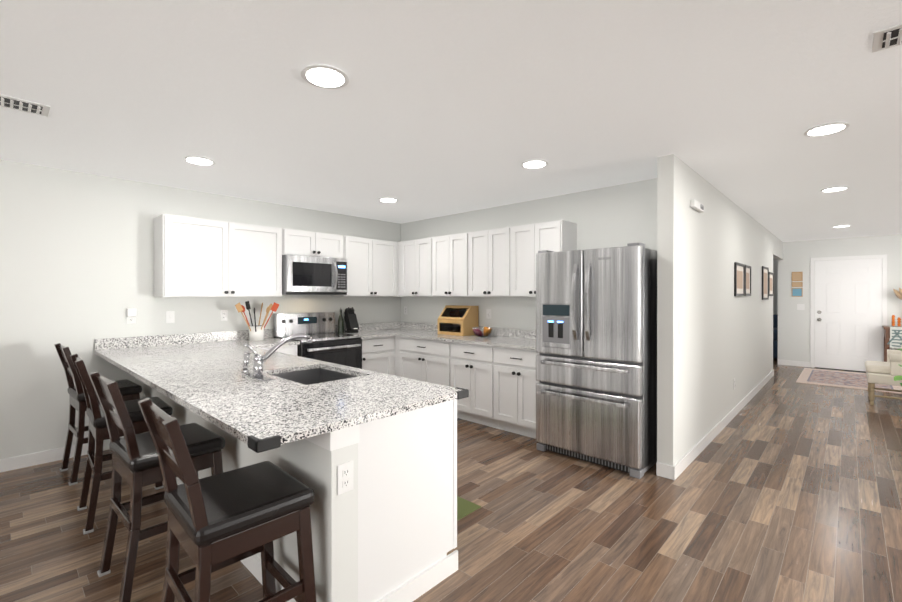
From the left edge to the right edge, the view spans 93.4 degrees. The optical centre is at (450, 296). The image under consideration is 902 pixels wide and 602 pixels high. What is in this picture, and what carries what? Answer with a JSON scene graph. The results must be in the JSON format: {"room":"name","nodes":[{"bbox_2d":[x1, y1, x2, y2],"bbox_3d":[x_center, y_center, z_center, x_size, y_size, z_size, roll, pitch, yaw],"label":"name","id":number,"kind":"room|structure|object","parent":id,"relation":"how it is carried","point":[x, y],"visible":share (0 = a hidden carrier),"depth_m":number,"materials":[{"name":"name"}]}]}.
{"room":"kitchen","nodes":[
{"label":"kitchen","id":0,"kind":"room"},
{"bbox_2d":[0,160,400,458],"bbox_3d":[-0.309,0.142,6.850,0.115,2.446,16.830,0,0,43],"label":"wall","id":1,"kind":"structure","parent":0,"point":[77,263],"depth_m":3.71,"materials":[{"name":"paint"}]},
{"bbox_2d":[0,443,87,471],"bbox_3d":[-4.527,1.327,2.254,0.012,0.099,4.060,0,0,43],"label":"baseboard","id":2,"kind":"structure","parent":1,"relation":"attached to","point":[12,463],"depth_m":3.46,"materials":[{"name":"white wood"}]},
{"bbox_2d":[126,308,136,323],"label":"outlet","id":3,"kind":"object","parent":1,"relation":"attached to","point":[131,313],"depth_m":3.91,"materials":[{"name":"white plastic"}]},
{"bbox_2d":[166,311,173,322],"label":"outlet","id":4,"kind":"object","parent":1,"relation":"attached to","point":[169,314],"depth_m":4.15,"materials":[{"name":"white plastic"}]},
{"bbox_2d":[154,214,285,296],"bbox_3d":[-2.337,-0.375,4.357,0.328,0.753,1.110,0,0,43],"label":"upper cabinet","id":5,"kind":"object","parent":1,"relation":"attached to","point":[197,257],"depth_m":4.17,"materials":[{"name":"white wood"}]},
{"bbox_2d":[220,310,227,320],"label":"outlet","id":6,"kind":"object","parent":1,"relation":"attached to","point":[223,313],"depth_m":4.51,"materials":[{"name":"white plastic"}]},
{"bbox_2d":[286,229,345,257],"bbox_3d":[-1.691,-0.608,5.046,0.328,0.290,0.770,0,0,43],"label":"upper cabinet","id":7,"kind":"object","parent":1,"relation":"attached to","point":[298,242],"depth_m":4.94,"materials":[{"name":"white wood"}]},
{"bbox_2d":[282,254,346,294],"bbox_3d":[-1.642,-0.241,5.001,0.462,0.436,0.764,0,0,43],"label":"microwave","id":8,"kind":"object","parent":7,"relation":"attached to","point":[307,275],"visible":0.98,"depth_m":4.83,"materials":[{"name":"grey metal"}]},
{"bbox_2d":[330,236,397,296],"bbox_3d":[-1.139,-0.378,5.636,0.328,0.753,0.835,0,0,43],"label":"upper cabinet","id":9,"kind":"object","parent":1,"relation":"attached to","point":[372,264],"depth_m":5.51,"materials":[{"name":"white wood"}]},
{"bbox_2d":[0,358,901,601],"bbox_3d":[2.871,1.422,3.874,9.000,0.100,17.000,0,0,43],"label":"floor","id":10,"kind":"structure","parent":0,"point":[784,486],"depth_m":2.58,"materials":[{"name":"brown wood"}]},
{"bbox_2d":[54,343,141,485],"bbox_3d":[-2.791,0.870,3.385,0.428,1.011,0.496,0,0,40],"label":"bar stool","id":11,"kind":"object","parent":10,"relation":"on","point":[130,390],"visible":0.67,"depth_m":3.28,"materials":[{"name":"black wood"}]},
{"bbox_2d":[70,354,172,533],"bbox_3d":[-2.121,0.872,2.758,0.428,1.011,0.496,0,0,45],"label":"bar stool","id":12,"kind":"object","parent":10,"relation":"on","point":[98,433],"visible":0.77,"depth_m":2.57,"materials":[{"name":"black wood"}]},
{"bbox_2d":[89,371,224,601],"bbox_3d":[-1.455,0.873,2.134,0.428,1.011,0.496,0,0,41],"label":"bar stool","id":13,"kind":"object","parent":10,"relation":"on","point":[135,464],"visible":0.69,"depth_m":2.01,"materials":[{"name":"black wood"}]},
{"bbox_2d":[138,398,315,601],"bbox_3d":[-0.816,0.875,1.576,0.428,1.011,0.496,0,0,44],"label":"bar stool","id":14,"kind":"object","parent":10,"relation":"on","point":[216,522],"visible":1,"depth_m":1.51,"materials":[{"name":"black wood"}]},
{"bbox_2d":[135,378,359,601],"bbox_3d":[-1.657,0.940,2.830,3.412,0.869,0.134,0,0,43],"label":"wall","id":15,"kind":"structure","parent":10,"relation":"on","point":[313,462],"depth_m":1.71,"materials":[{"name":"paint"}]},
{"bbox_2d":[338,461,352,494],"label":"outlet","id":16,"kind":"object","parent":15,"relation":"attached to","point":[345,477],"depth_m":1.67,"materials":[{"name":"white plastic"}]},
{"bbox_2d":[274,312,361,368],"bbox_3d":[-1.519,0.772,4.916,0.715,1.155,0.756,0,0,43],"label":"range","id":17,"kind":"object","parent":10,"relation":"on","point":[328,344],"visible":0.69,"depth_m":4.88,"materials":[{"name":"silver"}]},
{"bbox_2d":[260,336,394,374],"bbox_3d":[-1.352,0.934,5.169,0.660,0.869,2.478,0,0,43],"label":"base cabinet","id":18,"kind":"object","parent":10,"relation":"on","point":[378,354],"depth_m":5.22,"materials":[{"name":"white wood"}]},
{"bbox_2d":[358,399,457,601],"bbox_3d":[-0.414,0.942,2.175,0.682,0.868,0.610,0,0,43],"label":"base cabinet","id":19,"kind":"object","parent":10,"relation":"on","point":[407,501],"visible":0.23,"depth_m":1.89,"materials":[{"name":"white wood"}]},
{"bbox_2d":[95,331,468,452],"bbox_3d":[-1.519,0.442,2.960,3.435,0.136,1.080,0,0,43],"label":"countertop","id":20,"kind":"structure","parent":19,"relation":"on","point":[200,375],"depth_m":2.20,"materials":[{"name":"grey stone"}]},
{"bbox_2d":[235,301,278,340],"bbox_3d":[-2.072,0.257,4.525,0.326,0.425,0.452,0,0,43],"label":"utensil crock","id":21,"kind":"object","parent":20,"relation":"on","point":[256,332],"visible":1,"depth_m":4.52,"materials":[{"name":"white ceramic"}]},
{"bbox_2d":[241,334,311,380],"bbox_3d":[-1.071,0.353,2.604,0.342,0.243,0.409,0,0,43],"label":"chrome faucet","id":22,"kind":"object","parent":20,"relation":"on","point":[258,362],"visible":1,"depth_m":2.52,"materials":[{"name":"grey metal"}]},
{"bbox_2d":[272,368,356,384],"bbox_3d":[-0.853,0.613,2.647,0.632,0.212,0.452,0,0,43],"label":"undermount sink","id":23,"kind":"object","parent":20,"relation":"in","point":[312,376],"visible":0.06,"depth_m":2.93,"materials":[{"name":"silver metal"}]},
{"bbox_2d":[335,323,394,338],"bbox_3d":[-1.127,0.433,5.415,0.648,0.130,0.502,0,0,43],"label":"countertop","id":24,"kind":"structure","parent":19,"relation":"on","point":[367,330],"depth_m":5.70,"materials":[{"name":"grey stone"}]},
{"bbox_2d":[338,308,343,332],"bbox_3d":[-1.407,0.304,5.433,0.072,0.327,0.072,0,0,43],"label":"olive oil bottle","id":25,"kind":"object","parent":24,"relation":"on","point":[340,325],"visible":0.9,"depth_m":5.41,"materials":[{"name":"green glass"}]},
{"bbox_2d":[344,307,358,332],"bbox_3d":[-1.290,0.303,5.516,0.195,0.328,0.131,0,0,43],"label":"knife block","id":26,"kind":"object","parent":24,"relation":"on","point":[351,322],"visible":1,"depth_m":5.49,"materials":[{"name":"black"}]},
{"bbox_2d":[375,321,535,349],"bbox_3d":[0.050,0.434,5.104,2.793,0.130,0.654,0,0,43],"label":"countertop","id":27,"kind":"structure","parent":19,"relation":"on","point":[499,337],"depth_m":4.90,"materials":[{"name":"grey stone"}]},
{"bbox_2d":[437,305,478,335],"bbox_3d":[0.079,0.290,5.279,0.430,0.355,0.302,0,0,43],"label":"bread box","id":28,"kind":"object","parent":27,"relation":"on","point":[459,320],"visible":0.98,"depth_m":5.18,"materials":[{"name":"brown wood"}]},
{"bbox_2d":[472,327,491,336],"bbox_3d":[0.365,0.411,4.999,0.230,0.115,0.230,0,0,43],"label":"glass fruit bowl","id":29,"kind":"object","parent":27,"relation":"on","point":[481,331],"visible":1,"depth_m":4.92,"materials":[{"name":"clear"}]},
{"bbox_2d":[395,336,539,438],"bbox_3d":[0.271,0.935,4.895,2.183,0.869,0.660,0,0,43],"label":"base cabinet","id":30,"kind":"object","parent":10,"relation":"on","point":[499,383],"depth_m":4.45,"materials":[{"name":"white wood"}]},
{"bbox_2d":[457,496,480,520],"bbox_3d":[-0.240,1.371,2.856,0.750,0.008,0.480,0,0,43],"label":"kitchen mat","id":31,"kind":"object","parent":10,"relation":"on","point":[465,507],"visible":0.17,"depth_m":2.76,"materials":[{"name":"green fabric"}]},
{"bbox_2d":[536,243,656,478],"bbox_3d":[1.321,0.481,3.745,0.910,1.782,0.835,0,0,43],"label":"refrigerator","id":32,"kind":"object","parent":10,"relation":"on","point":[596,357],"visible":1,"depth_m":3.41,"materials":[{"name":"grey metal"}]},
{"bbox_2d":[773,314,777,360],"bbox_3d":[6.472,0.867,10.009,2.065,0.980,1.020,0,0,43],"label":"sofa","id":33,"kind":"object","parent":10,"relation":"on","point":[775,336],"visible":0.06,"depth_m":9.00,"materials":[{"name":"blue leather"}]},
{"bbox_2d":[796,368,901,393],"bbox_3d":[6.554,1.361,7.015,1.220,0.007,1.820,0,0,43],"label":"entry rug","id":34,"kind":"object","parent":10,"relation":"on","point":[845,379],"visible":0.73,"depth_m":6.97,"materials":[{"name":"fabric"}]},
{"bbox_2d":[865,346,901,404],"bbox_3d":[5.782,0.810,5.339,0.833,1.123,0.706,0,0,43],"label":"wingback armchair","id":35,"kind":"object","parent":10,"relation":"on","point":[885,373],"visible":1,"depth_m":5.32,"materials":[{"name":"beige fabric"}]},
{"bbox_2d":[882,326,889,361],"bbox_3d":[8.025,0.936,6.858,1.490,0.842,0.435,0,0,43],"label":"console table","id":36,"kind":"object","parent":10,"relation":"on","point":[886,335],"visible":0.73,"depth_m":7.20,"materials":[{"name":"brown wood"}]},
{"bbox_2d":[887,326,901,349],"bbox_3d":[7.641,0.706,7.198,0.390,0.395,0.423,0,0,43],"label":"table runner","id":37,"kind":"object","parent":36,"relation":"on","point":[895,341],"visible":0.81,"depth_m":7.11,"materials":[{"name":"grey fabric"}]},
{"bbox_2d":[891,315,900,325],"bbox_3d":[7.613,0.411,7.273,0.141,0.192,0.056,0,0,8],"label":"candle holders","id":38,"kind":"object","parent":37,"relation":"on","point":[893,319],"visible":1,"depth_m":7.26,"materials":[{"name":"orange glass"}]},
{"bbox_2d":[893,288,901,299],"bbox_3d":[7.711,0.146,7.084,0.483,0.723,0.312,0,0,43],"label":"vase","id":39,"kind":"object","parent":37,"relation":"on","point":[898,294],"visible":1,"depth_m":7.17,"materials":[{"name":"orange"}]},
{"bbox_2d":[894,349,901,385],"bbox_3d":[5.357,0.913,4.779,0.533,0.914,0.453,0,0,43],"label":"fiddle leaf fig","id":40,"kind":"object","parent":10,"relation":"on","point":[897,378],"visible":1,"depth_m":4.94,"materials":[{"name":"green plant"}]},
{"bbox_2d":[0,0,901,241],"bbox_3d":[2.871,-1.124,3.868,9.000,0.100,17.000,0,0,43],"label":"ceiling","id":41,"kind":"structure","parent":0,"point":[435,108],"depth_m":2.32,"materials":[{"name":"white paint"}]},
{"bbox_2d":[0,94,50,116],"bbox_3d":[-2.417,-1.060,2.340,0.190,0.016,0.300,0,0,43],"label":"ceiling vent","id":42,"kind":"object","parent":41,"relation":"in","point":[23,105],"visible":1,"depth_m":2.36,"materials":[{"name":"white plastic"}]},
{"bbox_2d":[183,156,215,165],"bbox_3d":[-1.972,-1.065,3.335,0.224,0.015,0.224,0,0,43],"label":"recessed light","id":43,"kind":"object","parent":41,"relation":"in","point":[200,160],"visible":0.98,"depth_m":3.31,"materials":[{"name":"white"}]},
{"bbox_2d":[301,64,348,88],"bbox_3d":[-0.607,-1.062,2.056,0.224,0.015,0.224,0,0,43],"label":"recessed light","id":44,"kind":"object","parent":41,"relation":"in","point":[324,76],"visible":0.98,"depth_m":2.04,"materials":[{"name":"white"}]},
{"bbox_2d":[378,197,397,202],"bbox_3d":[-0.694,-1.068,4.699,0.224,0.015,0.224,0,0,43],"label":"recessed light","id":45,"kind":"object","parent":41,"relation":"in","point":[387,199],"visible":1,"depth_m":4.66,"materials":[{"name":"white"}]},
{"bbox_2d":[520,159,548,168],"bbox_3d":[0.671,-1.065,3.421,0.224,0.015,0.224,0,0,43],"label":"recessed light","id":46,"kind":"object","parent":41,"relation":"in","point":[534,164],"visible":0.92,"depth_m":3.40,"materials":[{"name":"white"}]},
{"bbox_2d":[803,122,849,136],"bbox_3d":[2.385,-1.063,2.706,0.224,0.015,0.224,0,0,43],"label":"recessed light","id":47,"kind":"object","parent":41,"relation":"in","point":[826,129],"visible":0.94,"depth_m":2.69,"materials":[{"name":"white"}]},
{"bbox_2d":[819,186,849,191],"bbox_3d":[3.808,-1.067,4.224,0.224,0.015,0.224,0,0,43],"label":"recessed light","id":48,"kind":"object","parent":41,"relation":"in","point":[834,188],"visible":1,"depth_m":4.21,"materials":[{"name":"white"}]},
{"bbox_2d":[832,225,850,227],"bbox_3d":[5.948,-1.073,6.479,0.224,0.015,0.224,0,0,43],"label":"recessed light","id":49,"kind":"object","parent":41,"relation":"in","point":[837,226],"visible":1,"depth_m":6.46,"materials":[{"name":"white"}]},
{"bbox_2d":[872,24,901,52],"bbox_3d":[1.878,-1.058,1.681,0.300,0.016,0.190,0,0,43],"label":"ceiling vent","id":50,"kind":"object","parent":41,"relation":"in","point":[887,38],"visible":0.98,"depth_m":1.74,"materials":[{"name":"white plastic"}]},
{"bbox_2d":[401,178,656,329],"bbox_3d":[0.670,0.146,5.052,3.768,2.446,0.115,0,0,43],"label":"wall","id":51,"kind":"structure","parent":0,"point":[621,215],"depth_m":4.68,"materials":[{"name":"paint"}]},
{"bbox_2d":[398,238,425,295],"bbox_3d":[-0.323,-0.378,5.676,0.668,0.753,0.328,0,0,43],"label":"upper cabinet","id":52,"kind":"object","parent":51,"relation":"attached to","point":[411,253],"depth_m":5.65,"materials":[{"name":"white wood"}]},
{"bbox_2d":[426,233,461,295],"bbox_3d":[0.089,-0.377,5.289,0.738,0.753,0.328,0,0,43],"label":"upper cabinet","id":53,"kind":"object","parent":51,"relation":"attached to","point":[443,253],"depth_m":5.24,"materials":[{"name":"white wood"}]},
{"bbox_2d":[462,228,501,296],"bbox_3d":[0.527,-0.376,4.879,0.738,0.753,0.328,0,0,43],"label":"upper cabinet","id":54,"kind":"object","parent":51,"relation":"attached to","point":[499,262],"depth_m":4.83,"materials":[{"name":"white wood"}]},
{"bbox_2d":[486,309,490,318],"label":"outlet","id":55,"kind":"object","parent":51,"relation":"attached to","point":[488,311],"depth_m":5.16,"materials":[{"name":"white plastic"}]},
{"bbox_2d":[502,220,576,296],"bbox_3d":[0.940,-0.375,4.492,0.670,0.753,0.328,0,0,43],"label":"upper cabinet","id":56,"kind":"object","parent":51,"relation":"attached to","point":[520,244],"depth_m":4.42,"materials":[{"name":"white wood"}]},
{"bbox_2d":[657,154,782,465],"bbox_3d":[4.105,0.144,5.879,0.115,2.446,7.238,0,0,43],"label":"wall","id":57,"kind":"structure","parent":0,"point":[714,349],"depth_m":3.83,"materials":[{"name":"paint"}]},
{"bbox_2d":[690,199,703,211],"bbox_3d":[2.047,-0.758,3.568,0.034,0.080,0.416,0,0,43],"label":"detector","id":58,"kind":"object","parent":57,"relation":"attached to","point":[696,205],"visible":1,"depth_m":3.54,"materials":[{"name":"white plastic"}]},
{"bbox_2d":[667,370,773,479],"bbox_3d":[3.627,1.319,5.296,0.039,0.099,5.758,0,0,43],"label":"baseboard","id":59,"kind":"structure","parent":57,"relation":"attached to","point":[679,467],"depth_m":4.00,"materials":[{"name":"white wood"}]},
{"bbox_2d":[734,262,744,295],"bbox_3d":[3.442,-0.201,5.068,0.020,0.390,0.550,0,0,43],"label":"framed picture","id":60,"kind":"object","parent":57,"relation":"attached to","point":[739,279],"visible":1,"depth_m":5.05,"materials":[{"name":"white paper"}]},
{"bbox_2d":[745,265,750,295],"bbox_3d":[3.808,-0.203,5.459,0.020,0.387,0.420,0,0,43],"label":"framed picture","id":61,"kind":"object","parent":57,"relation":"attached to","point":[747,280],"visible":0.79,"depth_m":5.46,"materials":[{"name":"white paper"}]},
{"bbox_2d":[762,266,768,299],"bbox_3d":[4.881,-0.206,6.605,0.020,0.507,0.580,0,0,43],"label":"framed picture","id":62,"kind":"object","parent":57,"relation":"attached to","point":[765,283],"visible":1,"depth_m":6.62,"materials":[{"name":"white paper"}]},
{"bbox_2d":[769,272,773,295],"bbox_3d":[5.325,-0.206,7.079,0.020,0.390,0.560,0,0,43],"label":"framed picture","id":63,"kind":"object","parent":57,"relation":"attached to","point":[771,283],"visible":0.83,"depth_m":7.13,"materials":[{"name":"white paper"}]},
{"bbox_2d":[773,259,777,313],"bbox_3d":[6.833,0.130,11.611,3.796,2.446,0.115,0,0,43],"label":"wall","id":64,"kind":"structure","parent":0,"point":[775,296],"depth_m":10.46,"materials":[{"name":"paint"}]},
{"bbox_2d":[778,234,901,367],"bbox_3d":[8.351,0.142,6.941,4.800,2.446,0.115,0,0,43],"label":"wall","id":65,"kind":"structure","parent":0,"point":[793,333],"depth_m":8.23,"materials":[{"name":"paint"}]},
{"bbox_2d":[778,360,809,366],"bbox_3d":[6.737,1.312,8.366,0.500,0.099,0.012,0,0,43],"label":"baseboard","id":66,"kind":"structure","parent":65,"relation":"attached to","point":[780,362],"depth_m":8.35,"materials":[{"name":"white wood"}]},
{"bbox_2d":[792,272,802,280],"bbox_3d":[6.775,-0.394,8.326,0.165,0.180,0.013,0,0,43],"label":"framed picture","id":67,"kind":"object","parent":65,"relation":"attached to","point":[797,276],"visible":1,"depth_m":8.32,"materials":[{"name":"beige paper"}]},
{"bbox_2d":[792,282,802,286],"bbox_3d":[6.775,-0.237,8.326,0.165,0.093,0.013,0,0,43],"label":"framed picture","id":68,"kind":"object","parent":65,"relation":"attached to","point":[797,284],"visible":1,"depth_m":8.32,"materials":[{"name":"beige paper"}]},
{"bbox_2d":[792,288,802,296],"bbox_3d":[6.775,-0.084,8.326,0.165,0.170,0.013,0,0,43],"label":"framed picture","id":69,"kind":"object","parent":65,"relation":"attached to","point":[797,292],"visible":1,"depth_m":8.32,"materials":[{"name":"blue paper"}]},
{"bbox_2d":[797,304,804,309],"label":"light switch","id":70,"kind":"object","parent":65,"relation":"attached to","point":[799,306],"depth_m":8.29,"materials":[{"name":"white plastic"}]},
{"bbox_2d":[810,254,886,367],"bbox_3d":[7.297,0.309,7.837,1.033,2.107,0.016,0,0,43],"label":"door frame","id":71,"kind":"structure","parent":65,"relation":"attached to","point":[812,302],"depth_m":7.97,"materials":[{"name":"white wood"}]},
{"bbox_2d":[815,258,881,371],"bbox_3d":[7.282,0.342,7.810,0.918,2.042,0.076,0,0,43],"label":"entry door","id":72,"kind":"structure","parent":65,"relation":"in","point":[848,315],"depth_m":7.83,"materials":[{"name":"white wood"}]}
]}

